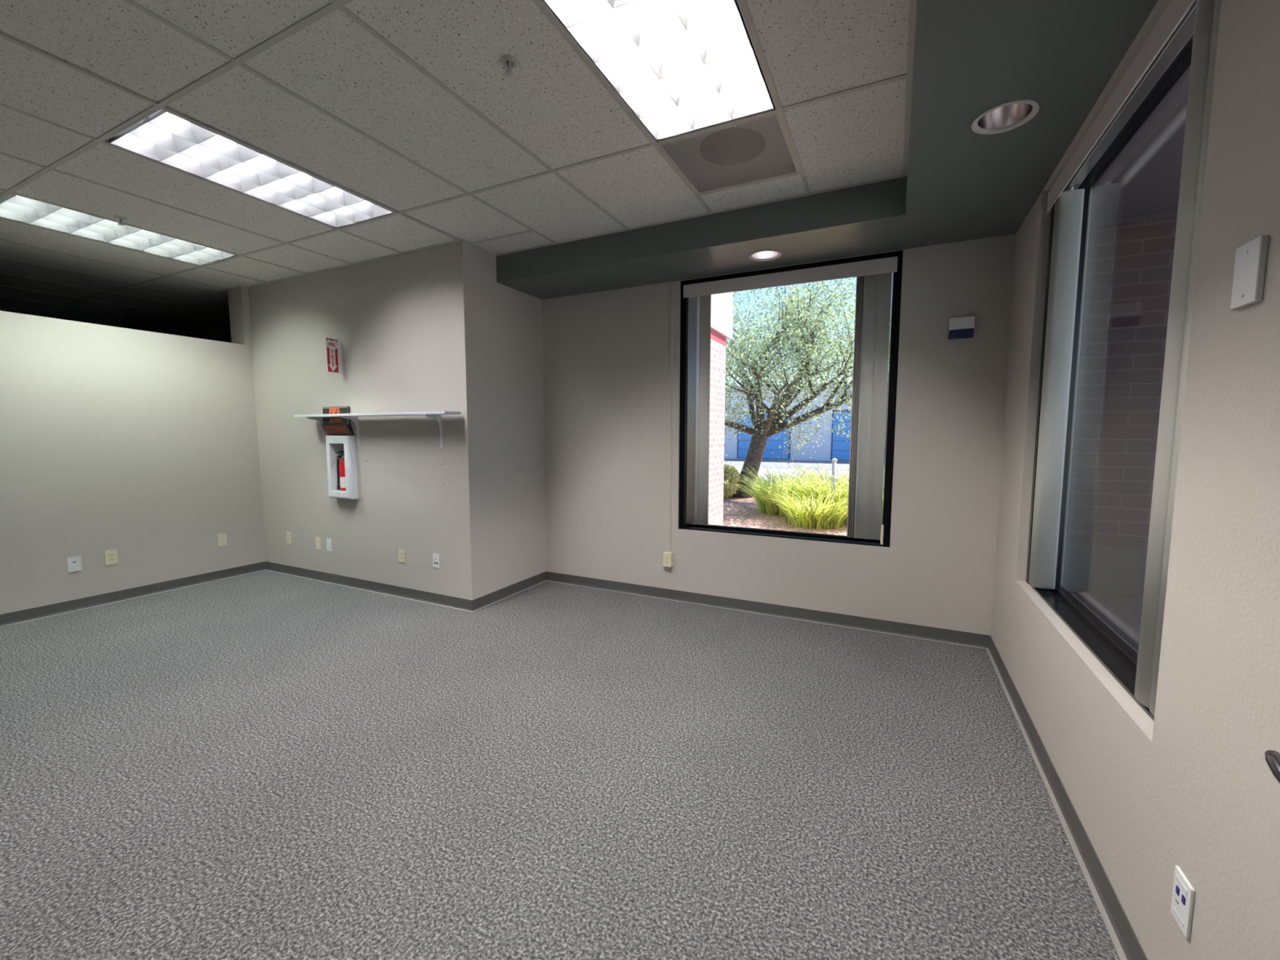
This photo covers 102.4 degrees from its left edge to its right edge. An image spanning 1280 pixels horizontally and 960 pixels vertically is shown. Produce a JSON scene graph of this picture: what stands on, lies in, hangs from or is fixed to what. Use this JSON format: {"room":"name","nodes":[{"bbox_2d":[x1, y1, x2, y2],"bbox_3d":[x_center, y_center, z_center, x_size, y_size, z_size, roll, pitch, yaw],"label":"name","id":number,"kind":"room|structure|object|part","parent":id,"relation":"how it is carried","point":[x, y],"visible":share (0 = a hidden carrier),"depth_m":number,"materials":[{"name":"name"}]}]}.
{"room":"empty office room","nodes":[
{"label":"empty office room","id":0,"kind":"room"},
{"bbox_2d":[0,285,265,614],"bbox_3d":[-5.431,-0.272,2.206,0.235,2.921,6.733,3,6,26],"label":"wall","id":1,"kind":"structure","parent":0,"point":[141,445],"depth_m":4.26,"materials":[{"name":"grey paint"}]},
{"bbox_2d":[66,555,81,572],"bbox_3d":[-4.442,0.661,4.040,0.007,0.116,0.076,3,6,26],"label":"outlet","id":2,"kind":"object","parent":1,"relation":"attached to","point":[74,564],"visible":1,"depth_m":4.04,"materials":[{"name":"white plastic"}]},
{"bbox_2d":[104,549,118,564],"bbox_3d":[-4.347,0.636,4.232,0.008,0.116,0.078,3,6,26],"label":"outlet","id":3,"kind":"object","parent":1,"relation":"attached to","point":[111,557],"visible":1,"depth_m":4.23,"materials":[{"name":"beige plastic"}]},
{"bbox_2d":[0,561,266,627],"bbox_3d":[-5.313,1.143,2.282,0.024,0.090,6.713,3,6,26],"label":"baseboard","id":4,"kind":"structure","parent":1,"relation":"attached to","point":[68,606],"depth_m":4.29,"materials":[{"name":"grey rubber"}]},
{"bbox_2d":[217,533,226,546],"bbox_3d":[-4.003,0.570,4.931,0.007,0.116,0.072,3,6,26],"label":"wall plate","id":5,"kind":"object","parent":1,"relation":"attached to","point":[222,538],"visible":1,"depth_m":4.93,"materials":[{"name":"beige plastic"}]},
{"bbox_2d":[248,239,484,599],"bbox_3d":[-2.656,-0.584,4.654,3.046,3.121,0.141,3,6,26],"label":"wall","id":6,"kind":"structure","parent":0,"point":[406,324],"depth_m":4.35,"materials":[{"name":"grey paint"}]},
{"bbox_2d":[286,531,291,543],"bbox_3d":[-3.458,0.567,5.067,0.072,0.116,0.008,3,6,26],"label":"outlet","id":7,"kind":"object","parent":6,"relation":"attached to","point":[288,533],"visible":1,"depth_m":5.06,"materials":[{"name":"beige plastic"}]},
{"bbox_2d":[315,537,321,549],"bbox_3d":[-3.042,0.597,4.865,0.072,0.116,0.007,3,6,26],"label":"wall plate","id":8,"kind":"object","parent":6,"relation":"attached to","point":[317,539],"visible":1,"depth_m":4.86,"materials":[{"name":"beige plastic"}]},
{"bbox_2d":[325,537,332,551],"bbox_3d":[-2.899,0.603,4.795,0.072,0.116,0.007,3,6,26],"label":"wall plate","id":9,"kind":"object","parent":6,"relation":"attached to","point":[329,548],"visible":1,"depth_m":4.79,"materials":[{"name":"white plastic"}]},
{"bbox_2d":[325,337,343,373],"bbox_3d":[-2.646,-1.077,4.456,0.026,0.294,0.128,3,6,26],"label":"fire extinguisher sign","id":10,"kind":"object","parent":6,"relation":"attached to","point":[333,346],"visible":1,"depth_m":4.46,"materials":[{"name":"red plastic"}]},
{"bbox_2d":[320,406,354,435],"bbox_3d":[-2.699,-0.524,4.579,0.400,0.254,0.040,3,6,26],"label":"sign","id":11,"kind":"object","parent":6,"relation":"attached to","point":[331,425],"visible":0.94,"depth_m":4.58,"materials":[{"name":"black plastic"}]},
{"bbox_2d":[324,426,346,432],"bbox_3d":[-2.704,-0.450,4.579,0.296,0.054,0.018,3,6,26],"label":"print","id":12,"kind":"object","parent":11,"relation":"attached to","point":[327,428],"depth_m":4.58,"materials":[{"name":"black"}]},
{"bbox_3d":[-2.711,-0.570,4.594,0.360,0.164,0.016,3,6,26],"label":"panel","id":13,"kind":"part","parent":11,"relation":"part of","materials":[{"name":"black plastic"}]},
{"bbox_3d":[-2.699,-0.445,4.586,0.400,0.096,0.040,3,6,26],"label":"panel","id":14,"kind":"part","parent":11,"relation":"part of","materials":[{"name":"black plastic"}]},
{"bbox_2d":[325,435,358,499],"bbox_3d":[-2.631,-0.116,4.616,0.313,0.560,0.180,3,6,26],"label":"fire extinguisher cabinet","id":15,"kind":"object","parent":6,"relation":"attached to","point":[334,444],"visible":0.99,"depth_m":4.53,"materials":[{"name":"white metal"}]},
{"bbox_2d":[331,450,346,490],"bbox_3d":[-2.682,-0.083,4.626,0.115,0.358,0.120,3,6,26],"label":"fire extinguisher","id":16,"kind":"object","parent":15,"relation":"in","point":[341,478],"visible":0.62,"depth_m":4.61,"materials":[{"name":"red metal"}]},
{"bbox_2d":[293,410,461,447],"bbox_3d":[-2.216,-0.414,4.271,1.835,0.274,0.185,3,6,26],"label":"wall shelf","id":17,"kind":"object","parent":6,"relation":"attached to","point":[353,416],"visible":1,"depth_m":4.17,"materials":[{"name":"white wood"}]},
{"bbox_2d":[398,548,404,562],"bbox_3d":[-2.022,0.643,4.367,0.072,0.116,0.008,3,6,26],"label":"outlet","id":18,"kind":"object","parent":6,"relation":"attached to","point":[401,552],"visible":1,"depth_m":4.36,"materials":[{"name":"beige plastic"}]},
{"bbox_2d":[265,561,546,613],"bbox_3d":[-2.366,0.900,5.087,2.835,0.090,0.986,3,6,26],"label":"baseboard","id":19,"kind":"structure","parent":6,"relation":"attached to","point":[449,602],"depth_m":4.50,"materials":[{"name":"grey rubber"}]},
{"bbox_2d":[432,553,439,568],"bbox_3d":[-1.659,0.657,4.189,0.072,0.116,0.007,3,6,26],"label":"outlet","id":20,"kind":"object","parent":6,"relation":"attached to","point":[436,561],"visible":1,"depth_m":4.18,"materials":[{"name":"white plastic"}]},
{"bbox_2d":[0,0,909,342],"bbox_3d":[-4.706,-1.937,3.306,13.149,0.396,9.800,3,6,26],"label":"ceiling","id":21,"kind":"structure","parent":0,"point":[553,105],"depth_m":2.40,"materials":[{"name":"tile"}]},
{"bbox_2d":[0,193,236,265],"bbox_3d":[-3.754,-1.848,3.728,0.586,0.152,1.195,3,6,26],"label":"ceiling light","id":22,"kind":"object","parent":21,"relation":"attached to","point":[13,206],"visible":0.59,"depth_m":3.68,"materials":[{"name":"white"}]},
{"bbox_2d":[112,215,128,226],"bbox_3d":[-3.455,-1.726,3.424,0.072,0.052,0.072,3,6,26],"label":"sprinkler","id":23,"kind":"object","parent":21,"relation":"attached to","point":[120,218],"visible":1,"depth_m":3.42,"materials":[{"name":"grey metal"}]},
{"bbox_2d":[104,108,394,228],"bbox_3d":[-2.112,-1.775,2.927,0.586,0.152,1.195,3,6,26],"label":"ceiling light","id":24,"kind":"object","parent":21,"relation":"attached to","point":[165,137],"visible":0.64,"depth_m":2.84,"materials":[{"name":"white"}]},
{"bbox_2d":[0,0,916,338],"bbox_3d":[-5.025,-1.764,3.478,12.239,0.032,9.600,3,6,26],"label":"ceiling grid","id":25,"kind":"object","parent":21,"relation":"attached to","point":[335,5],"depth_m":2.53,"materials":[{"name":"grey metal"}]},
{"bbox_2d":[499,54,518,76],"bbox_3d":[-0.504,-1.595,1.986,0.072,0.052,0.072,3,6,26],"label":"sprinkler","id":26,"kind":"object","parent":21,"relation":"attached to","point":[512,62],"visible":1,"depth_m":1.98,"materials":[{"name":"grey metal"}]},
{"bbox_3d":[-0.504,-1.595,1.986,0.031,0.051,0.018,0,5,-2],"label":"frame","id":27,"kind":"part","parent":26,"relation":"part of","materials":[{"name":"grey metal"}]},
{"bbox_2d":[541,0,776,142],"bbox_3d":[0.077,-1.677,1.857,0.586,0.152,1.195,3,6,26],"label":"ceiling light","id":28,"kind":"object","parent":21,"relation":"attached to","point":[681,67],"visible":0.83,"depth_m":2.02,"materials":[{"name":"white plastic"}]},
{"bbox_2d":[657,112,799,194],"bbox_3d":[0.480,-1.785,2.672,0.586,0.226,0.586,3,6,26],"label":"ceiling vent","id":29,"kind":"object","parent":21,"relation":"in","point":[757,149],"visible":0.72,"depth_m":2.71,"materials":[{"name":"grey metal"}]},
{"bbox_2d":[475,247,546,595],"bbox_3d":[-1.140,-0.563,4.447,0.140,3.121,0.822,3,6,26],"label":"wall","id":30,"kind":"structure","parent":0,"point":[509,320],"depth_m":4.38,"materials":[{"name":"grey paint"}]},
{"bbox_2d":[0,570,1119,959],"bbox_3d":[-4.665,1.102,3.552,13.049,0.050,9.600,3,6,26],"label":"floor","id":31,"kind":"structure","parent":0,"point":[264,765],"depth_m":2.04,"materials":[{"name":"carpet"}]},
{"bbox_2d":[707,328,725,525],"bbox_3d":[0.244,-0.506,6.441,0.602,3.060,3.556,3,6,26],"label":"wall","id":32,"kind":"structure","parent":0,"point":[717,341],"depth_m":7.55,"materials":[{"name":"brick"}]},
{"bbox_2d":[711,292,733,339],"bbox_3d":[0.311,-2.754,6.329,0.640,1.440,3.766,3,6,26],"label":"trim","id":33,"kind":"structure","parent":32,"relation":"on","point":[722,304],"depth_m":7.46,"materials":[{"name":"white paint"}]},
{"bbox_2d":[542,233,1016,635],"bbox_3d":[0.768,-0.379,4.095,3.888,3.421,0.200,3,6,26],"label":"wall","id":34,"kind":"structure","parent":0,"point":[606,353],"depth_m":3.83,"materials":[{"name":"grey paint"}]},
{"bbox_2d":[662,551,673,567],"bbox_3d":[0.235,0.664,4.307,0.072,0.116,0.053,3,6,26],"label":"outlet","id":35,"kind":"object","parent":34,"relation":"attached to","point":[668,557],"visible":1,"depth_m":4.29,"materials":[{"name":"beige plastic"}]},
{"bbox_2d":[668,281,672,551],"bbox_3d":[0.252,-0.494,4.221,0.022,2.204,0.012,3,6,26],"label":"wire raceway","id":36,"kind":"object","parent":34,"relation":"attached to","point":[671,282],"visible":1,"depth_m":4.21,"materials":[{"name":"grey paint"}]},
{"bbox_2d":[546,571,990,649],"bbox_3d":[0.689,0.989,4.128,3.548,0.090,0.024,3,6,26],"label":"baseboard","id":37,"kind":"structure","parent":34,"relation":"attached to","point":[886,627],"depth_m":3.92,"materials":[{"name":"grey rubber"}]},
{"bbox_2d":[683,256,897,544],"bbox_3d":[1.051,-0.552,3.890,1.527,1.953,0.102,3,6,26],"label":"vertical blind","id":38,"kind":"object","parent":34,"relation":"attached to","point":[874,286],"visible":1,"depth_m":3.64,"materials":[{"name":"grey fabric"}]},
{"bbox_3d":[1.703,-0.558,3.532,0.003,1.770,0.004,3,6,26],"label":"pull cord","id":39,"kind":"part","parent":38,"relation":"part of","materials":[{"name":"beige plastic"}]},
{"bbox_2d":[678,250,902,546],"bbox_3d":[1.071,-0.567,3.928,1.585,2.005,0.165,3,6,26],"label":"window","id":40,"kind":"structure","parent":34,"relation":"attached to","point":[897,280],"depth_m":3.78,"materials":[{"name":"black metal"}]},
{"bbox_2d":[948,315,975,339],"bbox_3d":[2.048,-0.968,3.276,0.136,0.128,0.045,3,6,26],"label":"alarm box","id":41,"kind":"object","parent":34,"relation":"attached to","point":[962,327],"visible":1,"depth_m":3.26,"materials":[{"name":"white plastic"}]},
{"bbox_2d":[496,0,1158,299],"bbox_3d":[-0.995,-1.523,0.450,3.548,0.506,7.694,3,6,26],"label":"ceiling","id":42,"kind":"structure","parent":0,"point":[971,58],"depth_m":2.44,"materials":[{"name":"grey paint"}]},
{"bbox_2d":[749,249,781,261],"bbox_3d":[0.856,-1.613,3.512,0.216,0.164,0.216,3,6,26],"label":"recessed light","id":43,"kind":"object","parent":42,"relation":"in","point":[763,255],"visible":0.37,"depth_m":3.58,"materials":[{"name":"grey glass"}]},
{"bbox_2d":[971,99,1039,134],"bbox_3d":[1.408,-1.476,1.982,0.216,0.162,0.216,3,6,26],"label":"recessed light","id":44,"kind":"object","parent":42,"relation":"in","point":[1007,116],"visible":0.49,"depth_m":2.04,"materials":[{"name":"grey metal"}]},
{"bbox_2d":[1062,215,1177,596],"bbox_3d":[4.921,-0.661,5.095,2.671,3.620,0.320,3,6,26],"label":"wall","id":45,"kind":"structure","parent":0,"point":[1130,264],"depth_m":5.05,"materials":[{"name":"brick"}]},
{"bbox_2d":[990,0,1279,959],"bbox_3d":[0.685,0.004,-0.244,0.200,3.421,7.694,3,6,26],"label":"wall","id":46,"kind":"structure","parent":0,"point":[1193,788],"depth_m":1.13,"materials":[{"name":"grey paint"}]},
{"bbox_2d":[986,635,1147,959],"bbox_3d":[0.587,1.359,-0.066,0.024,0.090,7.674,3,6,26],"label":"baseboard","id":47,"kind":"structure","parent":46,"relation":"attached to","point":[1127,946],"depth_m":1.75,"materials":[{"name":"grey rubber"}]},
{"bbox_2d":[1025,34,1193,721],"bbox_3d":[1.764,-0.388,1.900,0.140,2.001,1.628,3,6,26],"label":"window","id":48,"kind":"structure","parent":46,"relation":"in","point":[1113,653],"depth_m":2.20,"materials":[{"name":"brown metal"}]},
{"bbox_2d":[1028,0,1221,715],"bbox_3d":[1.726,-0.391,1.914,0.110,1.943,1.548,3,6,26],"label":"vertical blind","id":49,"kind":"object","parent":48,"relation":"attached to","point":[1181,20],"visible":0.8,"depth_m":1.45,"materials":[{"name":"grey fabric"}]},
{"bbox_2d":[1170,865,1195,939],"bbox_3d":[1.205,0.937,1.145,0.009,0.116,0.072,3,6,26],"label":"outlet","id":50,"kind":"object","parent":46,"relation":"attached to","point":[1183,892],"visible":1,"depth_m":1.14,"materials":[{"name":"white plastic"}]},
{"bbox_2d":[1230,234,1269,310],"bbox_3d":[1.200,-0.407,1.015,0.012,0.122,0.082,3,6,26],"label":"wall plate","id":51,"kind":"object","parent":46,"relation":"attached to","point":[1251,258],"visible":1,"depth_m":1.00,"materials":[{"name":"white plastic"}]},
{"bbox_2d":[1264,750,1279,783],"bbox_3d":[1.006,0.475,0.762,0.068,0.067,0.147,3,6,26],"label":"door handle","id":52,"kind":"object","parent":46,"relation":"attached to","point":[1272,757],"visible":1,"depth_m":0.81,"materials":[{"name":"grey metal"}]},
{"bbox_2d":[1089,64,1191,226],"bbox_3d":[2.988,-2.126,0.228,3.351,0.150,10.500,3,6,26],"label":"ceiling","id":53,"kind":"structure","parent":0,"point":[1143,181],"depth_m":3.99,"materials":[{"name":"grey paint"}]},
{"label":"outside","id":54,"kind":"structure","parent":0,"visible":0},
{"bbox_2d":[734,466,884,478],"bbox_3d":[19.335,-2.145,43.329,120.000,0.100,150.000,3,6,26],"label":"ground","id":55,"kind":"structure","parent":54,"point":[739,469],"depth_m":22.45,"materials":[{"name":"concrete"}]},
{"bbox_2d":[723,496,847,535],"bbox_3d":[2.579,0.768,9.289,16.000,0.030,10.506,3,6,26],"label":"mulch bed","id":56,"kind":"object","parent":55,"relation":"on","point":[737,512],"visible":0.02,"depth_m":9.51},
{"bbox_2d":[723,463,740,498],"bbox_3d":[1.855,0.018,12.881,1.306,0.924,1.069,3,6,26],"label":"hedge","id":57,"kind":"object","parent":56,"relation":"on","point":[727,491],"visible":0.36,"depth_m":12.46,"materials":[{"name":"green plant"}]},
{"bbox_2d":[723,463,849,515],"bbox_3d":[2.843,0.174,10.377,3.394,0.982,3.518,3,6,26],"label":"ornamental grass","id":58,"kind":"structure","parent":56,"relation":"on","point":[763,506],"depth_m":10.06,"materials":[{"name":"green plant"}]},
{"bbox_2d":[757,478,848,528],"bbox_3d":[3.108,0.435,8.868,2.667,0.729,2.702,2,5,20],"label":"ornamental grass","id":59,"kind":"object","parent":56,"relation":"on","point":[800,512],"depth_m":8.62,"materials":[{"name":"green plant"}]},
{"bbox_2d":[724,272,893,497],"bbox_3d":[3.705,-2.832,12.470,8.037,6.795,6.852,3,6,31],"label":"tree","id":60,"kind":"object","parent":56,"relation":"on","point":[797,338],"visible":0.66,"depth_m":11.64,"materials":[{"name":"green plant"}]},
{"bbox_2d":[746,459,884,521],"bbox_3d":[3.642,0.187,9.707,3.342,1.076,3.408,3,6,30],"label":"ornamental grass","id":61,"kind":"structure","parent":56,"relation":"on","point":[826,483],"depth_m":9.41,"materials":[{"name":"green plant"}]},
{"bbox_2d":[831,457,837,503],"bbox_3d":[3.423,0.205,9.106,0.094,1.185,0.094,3,6,26],"label":"bollard","id":62,"kind":"object","parent":56,"relation":"on","point":[834,460],"visible":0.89,"depth_m":9.05,"materials":[{"name":"white metal"}]},
{"bbox_2d":[809,461,884,520],"bbox_3d":[4.390,0.263,8.897,3.394,1.070,3.288,3,6,26],"label":"ornamental grass","id":63,"kind":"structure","parent":56,"relation":"on","point":[838,461],"depth_m":8.92,"materials":[{"name":"green plant"}]},
{"bbox_2d":[724,382,888,462],"bbox_3d":[14.693,-3.711,33.682,80.600,4.700,7.700,3,6,26],"label":"building","id":64,"kind":"structure","parent":55,"relation":"on","point":[833,446],"depth_m":32.13,"materials":[{"name":"blue paint"}]},
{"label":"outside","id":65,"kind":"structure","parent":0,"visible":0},
{"bbox_2d":[724,458,884,488],"bbox_3d":[9.427,-0.440,23.200,120.000,0.010,17.000,3,6,26],"label":"asphalt","id":66,"kind":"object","parent":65,"point":[735,462],"depth_m":27.89,"materials":[{"name":"grey asphalt"}]},
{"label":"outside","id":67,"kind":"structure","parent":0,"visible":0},
{"bbox_2d":[1067,589,1142,652],"bbox_3d":[3.177,1.574,0.269,3.951,0.012,10.160,3,6,26],"label":"court","id":68,"kind":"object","parent":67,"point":[1121,613],"depth_m":4.67,"materials":[{"name":"grey concrete"}]}
]}

